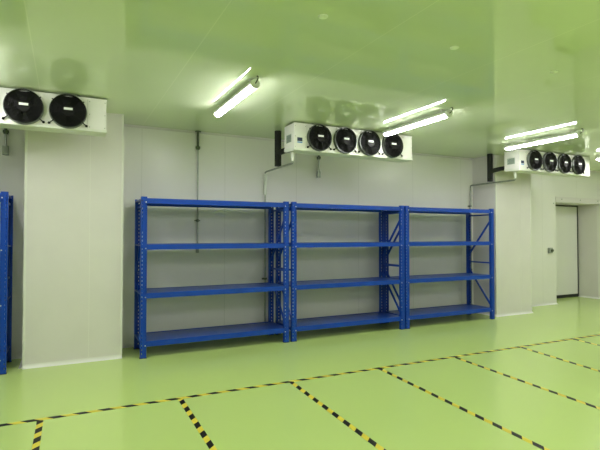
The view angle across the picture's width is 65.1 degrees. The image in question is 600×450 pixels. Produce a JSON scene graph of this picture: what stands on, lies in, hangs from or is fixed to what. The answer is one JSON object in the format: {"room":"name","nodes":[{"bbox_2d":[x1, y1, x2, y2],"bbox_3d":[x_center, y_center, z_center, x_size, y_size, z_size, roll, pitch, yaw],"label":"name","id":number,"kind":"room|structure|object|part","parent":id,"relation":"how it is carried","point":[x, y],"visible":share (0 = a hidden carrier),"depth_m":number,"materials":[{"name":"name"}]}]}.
{"room":"warehouse","nodes":[
{"label":"warehouse","id":0,"kind":"room"},
{"bbox_2d":[23,113,121,364],"bbox_3d":[-2.827,0.131,5.908,1.070,3.050,0.560,1,-1,-27],"label":"wall pillar","id":1,"kind":"structure","parent":0,"point":[69,200],"depth_m":5.64,"materials":[{"name":"white paint"}]},
{"bbox_2d":[22,130,27,363],"bbox_3d":[-3.176,0.096,5.432,0.025,3.000,0.025,1,-1,-27],"label":"trim","id":2,"kind":"structure","parent":1,"relation":"attached to","point":[26,131],"depth_m":5.42,"materials":[{"name":"white metal"}]},
{"bbox_2d":[22,354,121,368],"bbox_3d":[-2.692,1.629,5.607,1.070,0.042,0.042,1,-1,-27],"label":"baseboard","id":3,"kind":"structure","parent":1,"relation":"attached to","point":[111,357],"depth_m":5.60,"materials":[{"name":"white"}]},
{"bbox_2d":[88,136,90,356],"bbox_3d":[-2.563,0.102,5.727,0.004,3.000,0.002,1,-1,-27],"label":"trim","id":4,"kind":"structure","parent":1,"relation":"attached to","point":[90,136],"depth_m":5.72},
{"bbox_2d":[120,114,123,353],"bbox_3d":[-2.236,0.106,5.902,0.025,3.000,0.025,1,-1,-27],"label":"trim","id":5,"kind":"structure","parent":1,"relation":"attached to","point":[122,167],"depth_m":5.89,"materials":[{"name":"white metal"}]},
{"bbox_2d":[0,0,599,170],"bbox_3d":[3.392,-1.524,2.193,20.200,0.100,13.030,1,-1,-27],"label":"ceiling","id":6,"kind":"structure","parent":0,"point":[374,65],"depth_m":4.16,"materials":[{"name":"white paint"}]},
{"bbox_2d":[2,128,8,154],"bbox_3d":[-3.637,-1.131,5.812,0.090,0.530,0.090,1,-1,-27],"label":"conduit","id":7,"kind":"object","parent":6,"relation":"hanging from","point":[5,149],"visible":0.73,"depth_m":5.79,"materials":[{"name":"grey metal"}]},
{"bbox_2d":[0,87,106,136],"bbox_3d":[-3.098,-1.220,4.891,2.002,0.390,0.370,1,-1,-27],"label":"cooler","id":8,"kind":"object","parent":6,"relation":"hanging from","point":[20,108],"visible":1,"depth_m":4.97,"materials":[{"name":"white metal"}]},
{"bbox_2d":[0,121,106,136],"bbox_3d":[-3.110,-1.056,4.912,2.002,0.063,0.314,1,-1,-27],"label":"drip tray","id":9,"kind":"object","parent":8,"relation":"on","point":[90,129],"depth_m":5.06,"materials":[{"name":"silver metal"}]},
{"bbox_2d":[214,76,259,116],"bbox_3d":[-0.698,-1.360,5.047,0.090,0.117,1.321,1,-1,-27],"label":"strip light","id":10,"kind":"object","parent":6,"relation":"attached to","point":[254,83],"visible":1,"depth_m":4.87,"materials":[{"name":"white plastic"}]},
{"bbox_2d":[215,85,254,116],"bbox_3d":[-0.709,-1.319,5.069,0.083,0.031,1.210,1,-1,-27],"label":"diffuser","id":11,"kind":"object","parent":10,"relation":"attached to","point":[247,89],"depth_m":4.97,"materials":[{"name":"white plastic"}]},
{"bbox_2d":[275,130,284,166],"bbox_3d":[-0.231,-1.119,6.766,0.100,0.515,0.385,1,-2,-40],"label":"insulated pipe","id":12,"kind":"object","parent":6,"relation":"hanging from","point":[278,151],"visible":0.73,"depth_m":6.83,"materials":[{"name":"black plastic"}]},
{"bbox_2d":[317,155,320,177],"bbox_3d":[0.311,-1.069,7.785,0.090,0.570,0.090,1,-1,-27],"label":"conduit","id":13,"kind":"object","parent":6,"relation":"hanging from","point":[318,157],"visible":0.72,"depth_m":7.77,"materials":[{"name":"grey metal"}]},
{"bbox_2d":[318,14,327,18],"bbox_3d":[0.161,-1.444,3.265,0.072,0.014,0.072,1,-1,-27],"label":"cap","id":14,"kind":"object","parent":6,"relation":"attached to","point":[321,16],"visible":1,"depth_m":3.25,"materials":[{"name":"white plastic"}]},
{"bbox_2d":[284,122,411,161],"bbox_3d":[0.757,-1.179,6.818,2.002,0.390,0.370,1,-1,-27],"label":"cooler","id":15,"kind":"object","parent":6,"relation":"hanging from","point":[300,138],"visible":0.98,"depth_m":6.61,"materials":[{"name":"white metal"}]},
{"bbox_2d":[284,148,411,161],"bbox_3d":[0.745,-1.015,6.839,2.002,0.063,0.314,1,-1,-27],"label":"drip tray","id":16,"kind":"object","parent":15,"relation":"on","point":[334,152],"depth_m":6.73,"materials":[{"name":"silver metal"}]},
{"bbox_2d":[382,107,452,136],"bbox_3d":[1.511,-1.337,6.152,0.090,0.117,1.321,1,-1,-27],"label":"strip light","id":17,"kind":"object","parent":6,"relation":"attached to","point":[443,114],"visible":1,"depth_m":6.03,"materials":[{"name":"white plastic"}]},
{"bbox_2d":[384,114,447,135],"bbox_3d":[1.500,-1.295,6.174,0.083,0.031,1.210,1,-1,-27],"label":"diffuser","id":18,"kind":"object","parent":17,"relation":"attached to","point":[436,117],"depth_m":6.09,"materials":[{"name":"white plastic"}]},
{"bbox_2d":[487,154,503,181],"bbox_3d":[3.655,-1.077,8.709,0.100,0.515,0.385,1,-2,-40],"label":"insulated pipe","id":19,"kind":"object","parent":6,"relation":"hanging from","point":[490,170],"visible":0.89,"depth_m":8.77,"materials":[{"name":"black plastic"}]},
{"bbox_2d":[504,128,583,150],"bbox_3d":[3.729,-1.313,7.261,0.090,0.117,1.321,1,-1,-27],"label":"strip light","id":20,"kind":"object","parent":6,"relation":"attached to","point":[572,134],"visible":1,"depth_m":7.17,"materials":[{"name":"white plastic"}]},
{"bbox_2d":[505,134,576,149],"bbox_3d":[3.718,-1.272,7.283,0.083,0.031,1.210,1,-1,-27],"label":"diffuser","id":21,"kind":"object","parent":20,"relation":"attached to","point":[564,136],"depth_m":7.23,"materials":[{"name":"white plastic"}]},
{"bbox_2d":[504,149,589,177],"bbox_3d":[4.666,-1.138,8.772,2.002,0.390,0.370,1,-1,-27],"label":"cooler","id":22,"kind":"object","parent":6,"relation":"hanging from","point":[520,160],"visible":1,"depth_m":8.51,"materials":[{"name":"white metal"}]},
{"bbox_3d":[3.755,-1.134,8.367,0.002,0.110,0.160,1,-1,-27],"label":"rating plate","id":23,"kind":"part","parent":22,"relation":"part of","materials":[{"name":"grey metal"}]},
{"bbox_2d":[504,168,589,177],"bbox_3d":[4.653,-0.974,8.793,2.002,0.063,0.314,1,-1,-27],"label":"drip tray","id":24,"kind":"object","parent":22,"relation":"on","point":[563,172],"depth_m":8.67,"materials":[{"name":"silver metal"}]},
{"bbox_2d":[0,297,599,449],"bbox_3d":[3.249,1.632,2.412,20.200,0.100,13.670,1,-1,-27],"label":"floor","id":25,"kind":"structure","parent":0,"point":[394,413],"depth_m":4.57,"materials":[{"name":"green paint"}]},
{"bbox_2d":[0,191,13,374],"bbox_3d":[-4.277,0.632,5.005,2.042,2.010,0.612,1,-1,-27],"label":"storage rack","id":26,"kind":"object","parent":25,"relation":"on","point":[6,201],"visible":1,"depth_m":5.20,"materials":[{"name":"blue metal"}]},
{"bbox_3d":[-3.278,0.634,5.197,0.072,2.006,0.050,1,-1,-27],"label":"upright post","id":27,"kind":"part","parent":26,"relation":"part of","materials":[{"name":"blue metal"}]},
{"bbox_3d":[-3.524,0.644,5.688,0.072,2.006,0.050,1,-1,-27],"label":"upright post","id":28,"kind":"part","parent":26,"relation":"part of","materials":[{"name":"blue metal"}]},
{"bbox_2d":[32,420,42,449],"bbox_3d":[-1.274,1.575,2.100,0.051,0.001,3.954,1,-1,-26],"label":"tape","id":29,"kind":"object","parent":25,"relation":"on","point":[38,430],"visible":1,"depth_m":3.58,"materials":[{"name":"yellow plastic"}]},
{"bbox_2d":[178,399,216,449],"bbox_3d":[-0.256,1.585,2.603,0.049,0.001,3.946,1,-1,-26],"label":"tape","id":30,"kind":"object","parent":25,"relation":"on","point":[211,446],"visible":1,"depth_m":3.75,"materials":[{"name":"yellow plastic"}]},
{"bbox_2d":[133,196,288,358],"bbox_3d":[-1.199,0.664,6.543,2.042,2.010,0.612,1,-1,-27],"label":"storage rack","id":31,"kind":"object","parent":25,"relation":"on","point":[142,293],"visible":1,"depth_m":6.38,"materials":[{"name":"blue metal"}]},
{"bbox_3d":[-2.198,0.658,6.351,0.072,2.006,0.050,1,-1,-27],"label":"upright post","id":32,"kind":"part","parent":31,"relation":"part of","materials":[{"name":"blue metal"}]},
{"bbox_3d":[-1.952,0.648,5.860,0.072,2.006,0.050,1,-1,-27],"label":"upright post","id":33,"kind":"part","parent":31,"relation":"part of","materials":[{"name":"blue metal"}]},
{"bbox_2d":[135,283,282,293],"bbox_3d":[-1.204,0.879,6.537,2.014,0.018,0.494,1,-1,-27],"label":"shelf","id":34,"kind":"object","parent":31,"relation":"attached to","point":[247,285],"depth_m":6.55,"materials":[{"name":"blue metal"}]},
{"bbox_2d":[135,322,285,342],"bbox_3d":[-1.204,1.477,6.524,2.014,0.018,0.494,1,-1,-27],"label":"shelf","id":35,"kind":"object","parent":31,"relation":"attached to","point":[225,329],"depth_m":6.47,"materials":[{"name":"blue metal"}]},
{"bbox_2d":[135,243,285,245],"bbox_3d":[-1.204,0.271,6.550,2.014,0.018,0.494,1,-1,-27],"label":"shelf","id":36,"kind":"object","parent":31,"relation":"attached to","point":[139,244],"depth_m":6.72,"materials":[{"name":"blue metal"}]},
{"bbox_3d":[-0.447,0.677,7.227,0.072,2.006,0.050,1,-1,-27],"label":"upright post","id":37,"kind":"part","parent":31,"relation":"part of","materials":[{"name":"blue metal"}]},
{"bbox_3d":[-0.201,0.667,6.735,0.072,2.006,0.050,1,-1,-27],"label":"upright post","id":38,"kind":"part","parent":31,"relation":"part of","materials":[{"name":"blue metal"}]},
{"bbox_2d":[0,334,599,426],"bbox_3d":[2.261,1.659,6.064,15.500,0.001,0.054,1,-1,-26],"label":"tape","id":39,"kind":"object","parent":25,"relation":"on","point":[158,401],"visible":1,"depth_m":4.74,"materials":[{"name":"plastic"}]},
{"bbox_2d":[289,382,385,449],"bbox_3d":[0.706,1.595,3.079,0.050,0.001,3.941,1,-1,-24],"label":"tape","id":40,"kind":"object","parent":25,"relation":"on","point":[310,396],"visible":1,"depth_m":3.90,"materials":[{"name":"yellow plastic"}]},
{"bbox_2d":[275,202,404,341],"bbox_3d":[0.661,0.684,7.473,2.042,2.010,0.612,1,-1,-27],"label":"storage rack","id":41,"kind":"object","parent":25,"relation":"on","point":[314,323],"visible":0.88,"depth_m":7.32,"materials":[{"name":"blue metal"}]},
{"bbox_3d":[-0.337,0.678,7.282,0.072,2.006,0.050,1,-1,-27],"label":"upright post","id":42,"kind":"part","parent":41,"relation":"part of","materials":[{"name":"blue metal"}]},
{"bbox_3d":[-0.091,0.668,6.790,0.072,2.006,0.050,1,-1,-27],"label":"upright post","id":43,"kind":"part","parent":41,"relation":"part of","materials":[{"name":"blue metal"}]},
{"bbox_2d":[277,312,398,327],"bbox_3d":[0.657,1.497,7.454,2.014,0.018,0.494,1,-1,-27],"label":"shelf","id":44,"kind":"object","parent":41,"relation":"attached to","point":[371,315],"depth_m":7.48,"materials":[{"name":"blue metal"}]},
{"bbox_2d":[277,277,398,286],"bbox_3d":[0.657,0.899,7.467,2.014,0.018,0.494,1,-1,-27],"label":"shelf","id":45,"kind":"object","parent":41,"relation":"attached to","point":[309,282],"depth_m":7.51,"materials":[{"name":"blue metal"}]},
{"bbox_2d":[289,242,401,244],"bbox_3d":[0.657,0.290,7.480,2.014,0.018,0.494,1,-1,-27],"label":"shelf","id":46,"kind":"object","parent":41,"relation":"attached to","point":[398,243],"depth_m":7.59,"materials":[{"name":"blue metal"}]},
{"bbox_3d":[1.414,0.697,8.157,0.072,2.006,0.050,1,-1,-27],"label":"upright post","id":47,"kind":"part","parent":41,"relation":"part of","materials":[{"name":"blue metal"}]},
{"bbox_3d":[1.660,0.686,7.665,0.072,2.006,0.050,1,-1,-27],"label":"upright post","id":48,"kind":"part","parent":41,"relation":"part of","materials":[{"name":"blue metal"}]},
{"bbox_2d":[384,206,494,328],"bbox_3d":[2.504,0.704,8.395,2.042,2.010,0.612,1,-1,-27],"label":"storage rack","id":49,"kind":"object","parent":25,"relation":"on","point":[450,310],"visible":0.94,"depth_m":8.28,"materials":[{"name":"blue metal"}]},
{"bbox_3d":[1.505,0.698,8.203,0.072,2.006,0.050,1,-1,-27],"label":"upright post","id":50,"kind":"part","parent":49,"relation":"part of","materials":[{"name":"blue metal"}]},
{"bbox_3d":[1.751,0.687,7.711,0.072,2.006,0.050,1,-1,-27],"label":"upright post","id":51,"kind":"part","parent":49,"relation":"part of","materials":[{"name":"blue metal"}]},
{"bbox_2d":[386,273,486,279],"bbox_3d":[2.499,0.919,8.388,2.014,0.018,0.494,1,-1,-27],"label":"shelf","id":52,"kind":"object","parent":49,"relation":"attached to","point":[452,276],"depth_m":8.28,"materials":[{"name":"blue metal"}]},
{"bbox_2d":[386,304,489,315],"bbox_3d":[2.499,1.517,8.375,2.014,0.018,0.494,1,-1,-27],"label":"shelf","id":53,"kind":"object","parent":49,"relation":"attached to","point":[450,310],"depth_m":8.28,"materials":[{"name":"blue metal"}]},
{"bbox_2d":[450,241,480,241],"bbox_3d":[2.499,0.310,8.401,2.014,0.018,0.494,1,-1,-27],"label":"shelf","id":54,"kind":"object","parent":49,"relation":"attached to","point":[450,241],"depth_m":8.84,"materials":[{"name":"blue metal"}]},
{"bbox_3d":[3.256,0.717,9.079,0.072,2.006,0.050,1,-1,-27],"label":"upright post","id":55,"kind":"part","parent":49,"relation":"part of","materials":[{"name":"blue metal"}]},
{"bbox_3d":[3.502,0.706,8.587,0.072,2.006,0.050,1,-1,-27],"label":"upright post","id":56,"kind":"part","parent":49,"relation":"part of","materials":[{"name":"blue metal"}]},
{"bbox_2d":[379,369,549,449],"bbox_3d":[1.671,1.605,3.557,0.049,0.001,3.937,1,-1,-23],"label":"tape","id":57,"kind":"object","parent":25,"relation":"on","point":[383,370],"visible":1,"depth_m":4.00,"materials":[{"name":"yellow plastic"}]},
{"bbox_2d":[454,357,599,409],"bbox_3d":[2.678,1.616,4.055,0.049,0.001,3.930,0,-1,-22],"label":"tape","id":58,"kind":"object","parent":25,"relation":"on","point":[568,397],"visible":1,"depth_m":4.78,"materials":[{"name":"yellow plastic"}]},
{"bbox_2d":[520,347,599,371],"bbox_3d":[3.607,1.626,4.514,0.048,0.001,3.960,0,-1,-17],"label":"tape","id":59,"kind":"object","parent":25,"relation":"on","point":[520,347],"visible":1,"depth_m":5.77,"materials":[{"name":"plastic"}]},
{"bbox_2d":[0,127,599,354],"bbox_3d":[0.500,0.174,7.941,20.200,3.050,0.100,1,-1,-27],"label":"wall","id":60,"kind":"structure","parent":0,"point":[161,164],"depth_m":7.41,"materials":[{"name":"white paint"}]},
{"bbox_2d":[11,354,21,358],"bbox_3d":[-5.917,1.608,4.621,5.580,0.042,0.042,1,-1,-27],"label":"baseboard","id":61,"kind":"structure","parent":60,"relation":"attached to","point":[19,356],"depth_m":5.83,"materials":[{"name":"white"}]},
{"bbox_2d":[194,131,200,252],"bbox_3d":[-1.495,-0.484,6.869,0.090,1.780,0.090,1,-1,-27],"label":"conduit","id":62,"kind":"object","parent":60,"relation":"attached to","point":[197,220],"visible":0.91,"depth_m":6.86,"materials":[{"name":"grey metal"}]},
{"bbox_3d":[-1.495,-0.364,6.867,0.023,1.480,0.023,1,-1,-27],"label":"rod","id":63,"kind":"part","parent":62,"relation":"part of","materials":[{"name":"metal"}]},
{"bbox_2d":[122,330,290,347],"bbox_3d":[0.494,1.676,7.826,6.615,0.042,0.042,1,-1,-27],"label":"baseboard","id":64,"kind":"structure","parent":60,"relation":"attached to","point":[132,344],"depth_m":6.42,"materials":[{"name":"white"}]},
{"bbox_2d":[262,152,294,321],"bbox_3d":[-0.318,0.316,6.864,0.083,2.600,1.088,1,-1,-27],"label":"drain pipe","id":65,"kind":"object","parent":60,"relation":"attached to","point":[292,153],"visible":0.83,"depth_m":7.30,"materials":[{"name":"white plastic"}]},
{"bbox_2d":[291,152,294,160],"bbox_3d":[-0.099,-0.933,6.423,0.056,0.120,0.056,1,-1,-27],"label":"outlet","id":66,"kind":"object","parent":65,"relation":"attached to","point":[292,153],"depth_m":6.40,"materials":[{"name":"white plastic"}]},
{"bbox_2d":[124,124,599,172],"bbox_3d":[0.529,-1.337,7.915,20.000,0.030,0.030,1,-1,-27],"label":"trim","id":67,"kind":"structure","parent":60,"relation":"attached to","point":[125,125],"depth_m":7.10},
{"bbox_2d":[468,172,516,303],"bbox_3d":[3.605,0.358,8.825,0.088,2.600,1.088,1,-1,-27],"label":"drain pipe","id":68,"kind":"object","parent":60,"relation":"attached to","point":[515,173],"visible":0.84,"depth_m":9.24,"materials":[{"name":"white plastic"}]},
{"bbox_2d":[532,302,556,306],"bbox_3d":[5.026,1.724,10.092,1.550,0.042,0.042,1,-1,-27],"label":"baseboard","id":69,"kind":"structure","parent":60,"relation":"attached to","point":[550,303],"depth_m":10.26,"materials":[{"name":"white"}]},
{"bbox_2d":[555,197,599,203],"bbox_3d":[6.549,-0.565,10.919,1.870,0.125,0.012,1,-1,-27],"label":"trim","id":70,"kind":"structure","parent":60,"relation":"attached to","point":[558,199],"depth_m":10.84,"materials":[{"name":"white metal"}]},
{"bbox_2d":[472,155,531,313],"bbox_3d":[4.008,0.204,9.326,0.985,3.050,0.560,1,-1,-27],"label":"wall pillar","id":71,"kind":"structure","parent":0,"point":[513,216],"depth_m":9.09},
{"bbox_2d":[494,155,497,313],"bbox_3d":[3.697,0.169,8.868,0.025,3.000,0.025,1,-1,-27],"label":"trim","id":72,"kind":"structure","parent":71,"relation":"attached to","point":[496,294],"depth_m":8.86,"materials":[{"name":"white metal"}]},
{"bbox_2d":[495,311,532,316],"bbox_3d":[4.124,1.701,9.015,1.027,0.042,0.042,1,-1,-27],"label":"baseboard","id":73,"kind":"structure","parent":71,"relation":"attached to","point":[523,312],"depth_m":9.01,"materials":[{"name":"white"}]},
{"bbox_2d":[520,182,521,302],"bbox_3d":[4.306,0.175,9.162,0.004,3.000,0.002,1,-1,-27],"label":"trim","id":74,"kind":"structure","parent":71,"relation":"attached to","point":[520,182],"depth_m":9.16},
{"bbox_2d":[530,174,531,309],"bbox_3d":[4.561,0.178,9.300,0.025,3.000,0.025,1,-1,-27],"label":"trim","id":75,"kind":"structure","parent":71,"relation":"attached to","point":[530,174],"depth_m":9.29,"materials":[{"name":"white metal"}]},
{"bbox_2d":[555,203,597,296],"bbox_3d":[6.269,0.587,11.231,1.870,2.365,0.640,1,-1,-27],"label":"wall","id":76,"kind":"structure","parent":0,"point":[587,213],"depth_m":11.51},
{"bbox_2d":[555,205,578,297],"bbox_3d":[6.190,0.641,11.389,1.666,2.263,0.075,1,-1,-27],"label":"door","id":77,"kind":"structure","parent":76,"relation":"in","point":[567,262],"depth_m":11.53,"materials":[{"name":"white painted metal panel"},{"name":"black rubber"}]},
{"bbox_2d":[578,295,599,298],"bbox_3d":[7.060,1.753,11.445,0.042,0.042,0.560,1,-1,-27],"label":"baseboard","id":78,"kind":"structure","parent":76,"relation":"attached to","point":[579,295],"depth_m":11.46,"materials":[{"name":"white"}]}
]}

